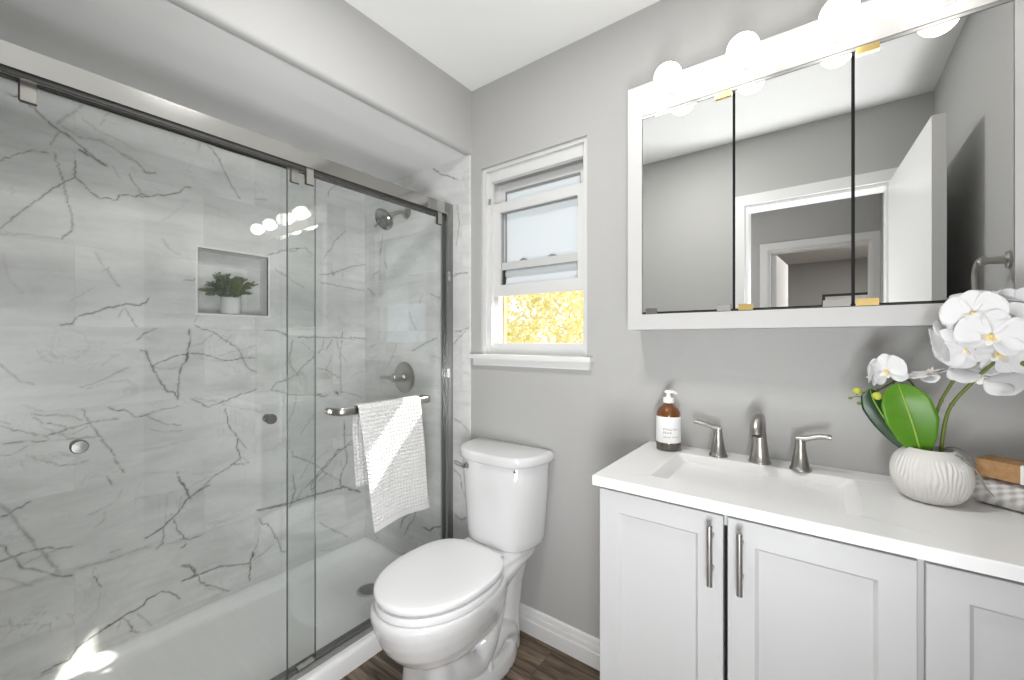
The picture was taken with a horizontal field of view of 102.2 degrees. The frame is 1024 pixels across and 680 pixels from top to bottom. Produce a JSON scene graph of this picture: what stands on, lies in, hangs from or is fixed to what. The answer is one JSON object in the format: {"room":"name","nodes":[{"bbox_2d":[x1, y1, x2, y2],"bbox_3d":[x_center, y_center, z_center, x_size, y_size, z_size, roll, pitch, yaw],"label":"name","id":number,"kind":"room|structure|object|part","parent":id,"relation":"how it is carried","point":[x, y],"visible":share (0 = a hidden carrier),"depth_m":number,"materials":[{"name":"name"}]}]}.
{"room":"bathroom","nodes":[
{"label":"bathroom","id":0,"kind":"room"},
{"bbox_2d":[0,78,364,679],"bbox_3d":[-1.370,0.164,1.885,0.090,2.092,1.545,0,0,37],"label":"wall","id":1,"kind":"structure","parent":0,"point":[174,507],"depth_m":1.67,"materials":[{"name":"stone"}]},
{"bbox_2d":[198,272,258,314],"bbox_3d":[-1.321,-0.219,1.921,0.131,0.200,0.256,0,0,37],"label":"potted plant","id":2,"kind":"object","parent":1,"relation":"in","point":[232,287],"visible":1,"depth_m":1.91,"materials":[{"name":"green plant"}]},
{"bbox_3d":[-1.324,-0.159,1.944,0.081,0.080,0.081,0,0,37],"label":"pot","id":3,"kind":"part","parent":2,"relation":"part of","materials":[{"name":"white ceramic"}]},
{"bbox_2d":[196,245,269,317],"bbox_3d":[-1.291,-0.262,1.922,0.016,0.302,0.301,0,0,37],"label":"niche","id":4,"kind":"object","parent":1,"relation":"attached to","point":[197,246],"visible":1,"depth_m":1.92,"materials":[{"name":"white stone"}]},
{"bbox_2d":[0,0,465,182],"bbox_3d":[-1.053,-0.906,1.648,0.942,0.048,1.545,0,0,37],"label":"ceiling","id":5,"kind":"structure","parent":0,"point":[162,49],"depth_m":1.38,"materials":[{"name":"paint"}]},
{"bbox_2d":[167,0,471,155],"bbox_3d":[-0.664,-1.038,1.359,0.030,0.313,1.545,0,0,37],"label":"soffit","id":6,"kind":"structure","parent":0,"point":[333,42],"depth_m":1.47,"materials":[{"name":"grey paint"}]},
{"bbox_2d":[340,630,599,679],"bbox_3d":[-1.700,1.280,-1.059,3.800,0.060,6.940,0,0,37],"label":"floor","id":7,"kind":"structure","parent":0,"point":[535,659],"depth_m":1.58,"materials":[{"name":"brown wood"}]},
{"bbox_2d":[35,537,401,679],"bbox_3d":[-1.030,1.212,1.626,0.762,0.075,1.532,0,0,37],"label":"shower tray","id":8,"kind":"object","parent":7,"relation":"on","point":[240,635],"visible":0.67,"depth_m":1.71,"materials":[{"name":"white ceramic"}]},
{"bbox_2d":[0,39,452,679],"bbox_3d":[-0.752,0.255,1.419,0.120,1.838,1.534,0,0,37],"label":"shower door frame","id":9,"kind":"structure","parent":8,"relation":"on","point":[32,71],"depth_m":1.44,"materials":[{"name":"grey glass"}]},
{"bbox_3d":[-1.085,0.265,1.033,0.047,0.034,0.034,0,0,37],"label":"door knob","id":10,"kind":"part","parent":9,"relation":"part of","materials":[{"name":"grey metal"}]},
{"bbox_3d":[-0.774,-0.629,1.424,0.048,0.067,1.514,0,0,37],"label":"header rail","id":11,"kind":"part","parent":9,"relation":"part of","materials":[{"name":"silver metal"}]},
{"bbox_3d":[-0.818,0.265,1.392,0.047,0.034,0.034,0,0,37],"label":"door knob","id":12,"kind":"part","parent":9,"relation":"part of","materials":[{"name":"grey metal"}]},
{"bbox_2d":[352,396,429,532],"bbox_3d":[-0.484,0.490,1.683,0.063,0.501,0.342,0,0,37],"label":"hand towel","id":13,"kind":"object","parent":9,"relation":"hanging from","point":[388,435],"visible":1,"depth_m":1.65,"materials":[{"name":"grey fabric"}]},
{"bbox_2d":[370,438,553,679],"bbox_3d":[-0.196,0.851,1.531,0.412,0.798,0.693,0,0,37],"label":"toilet","id":14,"kind":"object","parent":7,"relation":"on","point":[444,609],"visible":1,"depth_m":1.48,"materials":[{"name":"white ceramic"}]},
{"bbox_3d":[-0.258,0.847,1.441,0.370,0.026,0.449,0,0,37],"label":"seat","id":15,"kind":"part","parent":14,"relation":"part of","materials":[{"name":"white plastic"}]},
{"bbox_3d":[-0.258,0.813,1.441,0.372,0.026,0.452,0,0,37],"label":"seat lid","id":16,"kind":"part","parent":14,"relation":"part of","materials":[{"name":"white plastic"}]},
{"bbox_3d":[-0.197,1.041,1.523,0.373,0.418,0.679,0,0,37],"label":"bowl","id":17,"kind":"part","parent":14,"relation":"part of","materials":[{"name":"white ceramic"}]},
{"bbox_3d":[-0.209,0.518,1.719,0.073,0.028,0.035,0,0,37],"label":"flush lever","id":18,"kind":"part","parent":14,"relation":"part of","materials":[{"name":"silver metal"}]},
{"bbox_3d":[-0.053,0.665,1.723,0.380,0.346,0.195,0,0,37],"label":"tank","id":19,"kind":"part","parent":14,"relation":"part of","materials":[{"name":"white ceramic"}]},
{"bbox_3d":[-0.052,0.473,1.724,0.412,0.042,0.213,0,0,37],"label":"tank lid","id":20,"kind":"part","parent":14,"relation":"part of","materials":[{"name":"white ceramic"}]},
{"bbox_2d":[600,487,1023,679],"bbox_3d":[0.713,0.817,0.986,0.900,0.866,0.489,0,0,37],"label":"vanity cabinet","id":21,"kind":"object","parent":7,"relation":"on","point":[687,593],"visible":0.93,"depth_m":0.86,"materials":[{"name":"grey wood"}]},
{"bbox_3d":[0.355,0.762,1.009,0.180,0.632,0.009,0,0,37],"label":"door panel","id":22,"kind":"part","parent":21,"relation":"part of","materials":[{"name":"grey wood"}]},
{"bbox_3d":[0.354,0.762,1.007,0.294,0.746,0.018,0,0,37],"label":"door","id":23,"kind":"part","parent":21,"relation":"part of","materials":[{"name":"grey wood"}]},
{"bbox_3d":[0.438,0.470,0.910,0.012,0.131,0.039,0,0,37],"label":"bar handle","id":24,"kind":"part","parent":21,"relation":"part of","materials":[{"name":"silver metal"}]},
{"bbox_3d":[0.484,0.470,0.876,0.012,0.131,0.039,0,0,37],"label":"bar handle","id":25,"kind":"part","parent":21,"relation":"part of","materials":[{"name":"silver metal"}]},
{"bbox_2d":[592,441,1023,582],"bbox_3d":[0.716,0.400,1.004,0.916,0.086,0.462,0,0,37],"label":"countertop","id":26,"kind":"structure","parent":21,"relation":"on","point":[864,509],"depth_m":0.90,"materials":[{"name":"white stone"}]},
{"bbox_2d":[656,390,680,451],"bbox_3d":[0.513,0.260,1.354,0.077,0.194,0.077,0,0,37],"label":"soap bottle","id":27,"kind":"object","parent":26,"relation":"on","point":[668,416],"visible":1,"depth_m":1.32,"materials":[{"name":"orange glass"}]},
{"bbox_2d":[694,419,727,457],"bbox_3d":[0.618,0.304,1.285,0.095,0.106,0.052,0,0,37],"label":"tap","id":28,"kind":"object","parent":26,"relation":"on","point":[718,450],"visible":1,"depth_m":1.26,"materials":[{"name":"silver metal"}]},
{"bbox_3d":[0.609,0.265,1.287,0.077,0.027,0.021,0,0,31],"label":"lever","id":29,"kind":"part","parent":28,"relation":"part of","materials":[{"name":"silver metal"}]},
{"bbox_3d":[0.635,0.311,1.272,0.052,0.092,0.052,0,0,37],"label":"handle","id":30,"kind":"part","parent":28,"relation":"part of","materials":[{"name":"silver metal"}]},
{"bbox_2d":[748,412,770,464],"bbox_3d":[0.707,0.282,1.185,0.058,0.150,0.137,0,0,37],"label":"spout","id":31,"kind":"object","parent":26,"relation":"on","point":[759,453],"visible":1,"depth_m":1.18,"materials":[{"name":"silver metal"}]},
{"bbox_2d":[789,434,831,472],"bbox_3d":[0.811,0.304,1.123,0.095,0.106,0.052,0,0,37],"label":"tap","id":32,"kind":"object","parent":26,"relation":"on","point":[800,462],"visible":1,"depth_m":1.12,"materials":[{"name":"silver metal"}]},
{"bbox_3d":[0.793,0.311,1.136,0.052,0.092,0.052,0,0,37],"label":"handle","id":33,"kind":"part","parent":32,"relation":"part of","materials":[{"name":"silver metal"}]},
{"bbox_3d":[0.815,0.265,1.115,0.077,0.027,0.021,0,0,42],"label":"lever","id":34,"kind":"part","parent":32,"relation":"part of","materials":[{"name":"silver metal"}]},
{"bbox_2d":[848,287,1023,505],"bbox_3d":[0.937,0.126,0.884,0.167,0.463,0.314,0,0,-23],"label":"potted orchid","id":35,"kind":"object","parent":26,"relation":"on","point":[980,335],"visible":1,"depth_m":0.87,"materials":[{"name":"white ceramic"}]},
{"bbox_3d":[0.849,0.076,0.970,0.014,0.060,0.073,0,0,45],"label":"flower","id":36,"kind":"part","parent":35,"relation":"part of","materials":[{"name":"white plant"}]},
{"bbox_3d":[0.885,0.177,0.970,0.125,0.177,0.015,0,0,24],"label":"flower stem","id":37,"kind":"part","parent":35,"relation":"part of","materials":[{"name":"green plant"}]},
{"bbox_3d":[0.864,0.068,0.952,0.011,0.074,0.083,0,0,-20],"label":"flower","id":38,"kind":"part","parent":35,"relation":"part of","materials":[{"name":"white plant"}]},
{"bbox_3d":[0.919,0.080,0.922,0.089,0.017,0.073,-14,-3,-24],"label":"flower","id":39,"kind":"part","parent":35,"relation":"part of","materials":[{"name":"white plant"}]},
{"bbox_3d":[0.919,-0.002,0.873,0.104,0.084,0.019,-15,-10,-20],"label":"flower","id":40,"kind":"part","parent":35,"relation":"part of","materials":[{"name":"white plant"}]},
{"bbox_3d":[0.984,0.104,0.892,0.120,0.322,0.020,0,0,37],"label":"flower stem","id":41,"kind":"part","parent":35,"relation":"part of","materials":[{"name":"green plant"}]},
{"bbox_3d":[0.930,0.009,0.854,0.021,0.104,0.085,-21,52,-33],"label":"flower","id":42,"kind":"part","parent":35,"relation":"part of","materials":[{"name":"white plant"}]},
{"bbox_3d":[0.992,0.138,0.860,0.032,0.255,0.146,0,0,-44],"label":"flower stem","id":43,"kind":"part","parent":35,"relation":"part of","materials":[{"name":"green plant"}]},
{"bbox_3d":[0.904,-0.059,0.811,0.016,0.080,0.095,13,-16,-36],"label":"flower","id":44,"kind":"part","parent":35,"relation":"part of","materials":[{"name":"white plant"}]},
{"bbox_3d":[0.982,0.068,0.852,0.024,0.094,0.114,51,-6,-33],"label":"flower","id":45,"kind":"part","parent":35,"relation":"part of","materials":[{"name":"white plant"}]},
{"bbox_3d":[0.957,-0.086,0.840,0.108,0.019,0.091,-4,15,-2],"label":"flower","id":46,"kind":"part","parent":35,"relation":"part of","materials":[{"name":"white plant"}]},
{"bbox_3d":[0.914,-0.017,0.785,0.019,0.083,0.102,4,12,-41],"label":"flower","id":47,"kind":"part","parent":35,"relation":"part of","materials":[{"name":"white plant"}]},
{"bbox_3d":[0.973,0.019,0.818,0.103,0.087,0.018,30,31,18],"label":"flower","id":48,"kind":"part","parent":35,"relation":"part of","materials":[{"name":"white plant"}]},
{"bbox_3d":[0.967,-0.034,0.783,0.104,0.085,0.021,-20,-28,31],"label":"flower","id":49,"kind":"part","parent":35,"relation":"part of","materials":[{"name":"white plant"}]},
{"bbox_3d":[1.000,-0.068,0.805,0.019,0.084,0.104,-43,31,-17],"label":"flower","id":50,"kind":"part","parent":35,"relation":"part of","materials":[{"name":"white plant"}]},
{"bbox_2d":[972,475,1023,512],"bbox_3d":[1.063,0.325,0.855,0.076,0.061,0.136,0,0,-21],"label":"folded cloth","id":51,"kind":"object","parent":26,"relation":"on","point":[1009,495],"visible":0.81,"depth_m":0.87,"materials":[{"name":"white fabric"}]},
{"bbox_2d":[975,455,1023,484],"bbox_3d":[1.064,0.275,0.856,0.065,0.038,0.124,0,0,-21],"label":"soap box","id":52,"kind":"object","parent":51,"relation":"on","point":[996,467],"visible":0.88,"depth_m":0.87,"materials":[{"name":"brown wood"}]},
{"bbox_3d":[0.601,0.762,0.827,0.186,0.632,0.009,0,0,37],"label":"door panel","id":53,"kind":"part","parent":21,"relation":"part of","materials":[{"name":"grey wood"}]},
{"bbox_3d":[0.599,0.762,0.824,0.300,0.746,0.018,0,0,37],"label":"door","id":54,"kind":"part","parent":21,"relation":"part of","materials":[{"name":"grey wood"}]},
{"bbox_3d":[0.605,0.767,0.842,0.900,0.766,0.017,0,0,37],"label":"frame","id":55,"kind":"part","parent":21,"relation":"part of","materials":[{"name":"grey wood"}]},
{"bbox_3d":[0.839,0.762,0.645,0.276,0.746,0.018,0,0,37],"label":"door","id":56,"kind":"part","parent":21,"relation":"part of","materials":[{"name":"grey wood"}]},
{"bbox_3d":[0.841,0.762,0.648,0.162,0.632,0.009,0,0,37],"label":"door panel","id":57,"kind":"part","parent":21,"relation":"part of","materials":[{"name":"grey wood"}]},
{"bbox_2d":[345,0,659,90],"bbox_3d":[-0.166,-1.225,1.000,3.800,0.080,1.805,0,0,37],"label":"ceiling","id":58,"kind":"structure","parent":0,"point":[477,43],"depth_m":1.56,"materials":[{"name":"white paint"}]},
{"bbox_2d":[365,0,1023,638],"bbox_3d":[0.209,0.022,1.753,2.900,2.455,0.149,0,0,37],"label":"wall","id":59,"kind":"structure","parent":0,"point":[802,380],"depth_m":1.59,"materials":[{"name":"grey paint"}]},
{"bbox_2d":[374,208,410,229],"bbox_3d":[-0.652,-0.649,2.197,0.145,0.140,0.168,0,0,37],"label":"sprayer","id":60,"kind":"object","parent":59,"relation":"attached to","point":[384,219],"visible":1,"depth_m":2.16,"materials":[{"name":"silver metal"}]},
{"bbox_3d":[-0.615,-0.669,2.208,0.109,0.059,0.036,0,0,-38],"label":"shower arm","id":61,"kind":"part","parent":60,"relation":"part of","materials":[{"name":"silver metal"}]},
{"bbox_2d":[380,362,413,392],"bbox_3d":[-0.623,0.203,2.226,0.193,0.168,0.087,0,0,37],"label":"shower valve","id":62,"kind":"object","parent":59,"relation":"attached to","point":[403,376],"visible":1,"depth_m":2.22,"materials":[{"name":"silver metal"}]},
{"bbox_3d":[-0.671,0.203,2.233,0.108,0.039,0.040,0,0,37],"label":"lever","id":63,"kind":"part","parent":62,"relation":"part of","materials":[{"name":"silver metal"}]},
{"bbox_2d":[469,137,592,369],"bbox_3d":[0.100,-0.342,1.826,0.622,0.916,0.182,0,0,37],"label":"window","id":64,"kind":"structure","parent":59,"relation":"in","point":[535,205],"depth_m":1.82,"materials":[{"name":"white paint"}]},
{"bbox_3d":[0.069,0.075,1.784,0.622,0.019,0.077,0,0,37],"label":"sill","id":65,"kind":"part","parent":64,"relation":"part of","materials":[{"name":"white"}]},
{"bbox_3d":[0.131,-0.349,1.848,0.508,0.869,0.110,0,0,37],"label":"frame","id":66,"kind":"part","parent":64,"relation":"part of","materials":[{"name":"white paint"}]},
{"bbox_3d":[0.113,-0.421,1.815,0.473,0.433,0.025,0,0,37],"label":"raised sash","id":67,"kind":"part","parent":64,"relation":"part of","materials":[{"name":"white paint"}]},
{"bbox_3d":[0.120,-0.343,1.824,0.399,0.034,0.022,0,0,37],"label":"aluminium rail","id":68,"kind":"part","parent":64,"relation":"part of","materials":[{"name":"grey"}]},
{"bbox_3d":[0.134,-0.527,1.843,0.464,0.414,0.025,0,0,37],"label":"sash","id":69,"kind":"part","parent":64,"relation":"part of","materials":[{"name":"white paint"}]},
{"bbox_3d":[0.134,-0.515,1.842,0.396,0.374,0.004,0,0,37],"label":"pane","id":70,"kind":"part","parent":64,"relation":"part of","materials":[{"name":"clear glass"}]},
{"bbox_2d":[520,602,599,670],"bbox_3d":[0.147,1.196,1.707,0.869,0.107,0.017,0,0,37],"label":"baseboard","id":71,"kind":"structure","parent":59,"relation":"attached to","point":[584,647],"depth_m":1.66,"materials":[{"name":"white wood"}]},
{"bbox_2d":[628,0,1023,330],"bbox_3d":[0.785,-0.435,1.165,0.898,0.803,0.122,0,0,37],"label":"medicine cabinet","id":72,"kind":"object","parent":59,"relation":"attached to","point":[874,176],"visible":0.96,"depth_m":1.06,"materials":[{"name":"grey"}]},
{"bbox_2d":[654,61,682,97],"bbox_3d":[0.476,-0.785,1.248,0.080,0.080,0.115,0,0,37],"label":"light bulb","id":73,"kind":"object","parent":72,"relation":"attached to","point":[667,78],"visible":1,"depth_m":1.21,"materials":[{"name":"white glass"}]},
{"bbox_2d":[667,82,682,97],"bbox_3d":[0.501,-0.785,1.282,0.050,0.050,0.031,0,0,37],"label":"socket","id":74,"kind":"object","parent":73,"relation":"attached to","point":[678,90],"depth_m":1.28,"materials":[{"name":"white"}]},
{"bbox_3d":[0.537,-0.407,1.283,0.264,0.633,0.005,0,0,37],"label":"mirror door","id":75,"kind":"part","parent":72,"relation":"part of","materials":[{"name":"silver metal"}]},
{"bbox_2d":[726,31,759,73],"bbox_3d":[0.634,-0.785,1.131,0.080,0.080,0.115,0,0,37],"label":"light bulb","id":76,"kind":"object","parent":72,"relation":"attached to","point":[742,51],"visible":1,"depth_m":1.10,"materials":[{"name":"white glass"}]},
{"bbox_2d":[737,57,756,73],"bbox_3d":[0.659,-0.785,1.164,0.050,0.050,0.031,0,0,37],"label":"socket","id":77,"kind":"object","parent":76,"relation":"attached to","point":[745,69],"depth_m":1.16,"materials":[{"name":"white"}]},
{"bbox_3d":[0.753,-0.407,1.122,0.260,0.633,0.005,0,0,37],"label":"mirror door","id":78,"kind":"part","parent":72,"relation":"part of","materials":[{"name":"silver metal"}]},
{"bbox_2d":[818,0,860,42],"bbox_3d":[0.798,-0.785,1.009,0.080,0.080,0.115,0,0,37],"label":"light bulb","id":79,"kind":"object","parent":72,"relation":"attached to","point":[836,18],"visible":1,"depth_m":0.98,"materials":[{"name":"white glass"}]},
{"bbox_3d":[0.968,-0.407,0.962,0.262,0.633,0.005,0,0,37],"label":"mirror door","id":80,"kind":"part","parent":72,"relation":"part of","materials":[{"name":"silver metal"}]},
{"label":"outside","id":81,"kind":"structure","parent":0,"visible":0},
{"bbox_3d":[3.034,1.800,9.643,24.000,0.100,15.840,0,0,37],"label":"ground","id":82,"kind":"structure","parent":81,"visible":0},
{"bbox_2d":[507,290,582,342],"bbox_3d":[0.361,0.023,6.574,2.772,3.467,1.869,0,0,37],"label":"tree","id":83,"kind":"object","parent":82,"relation":"on","point":[575,326],"visible":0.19,"depth_m":5.91,"materials":[{"name":"yellow plant"}]}
]}

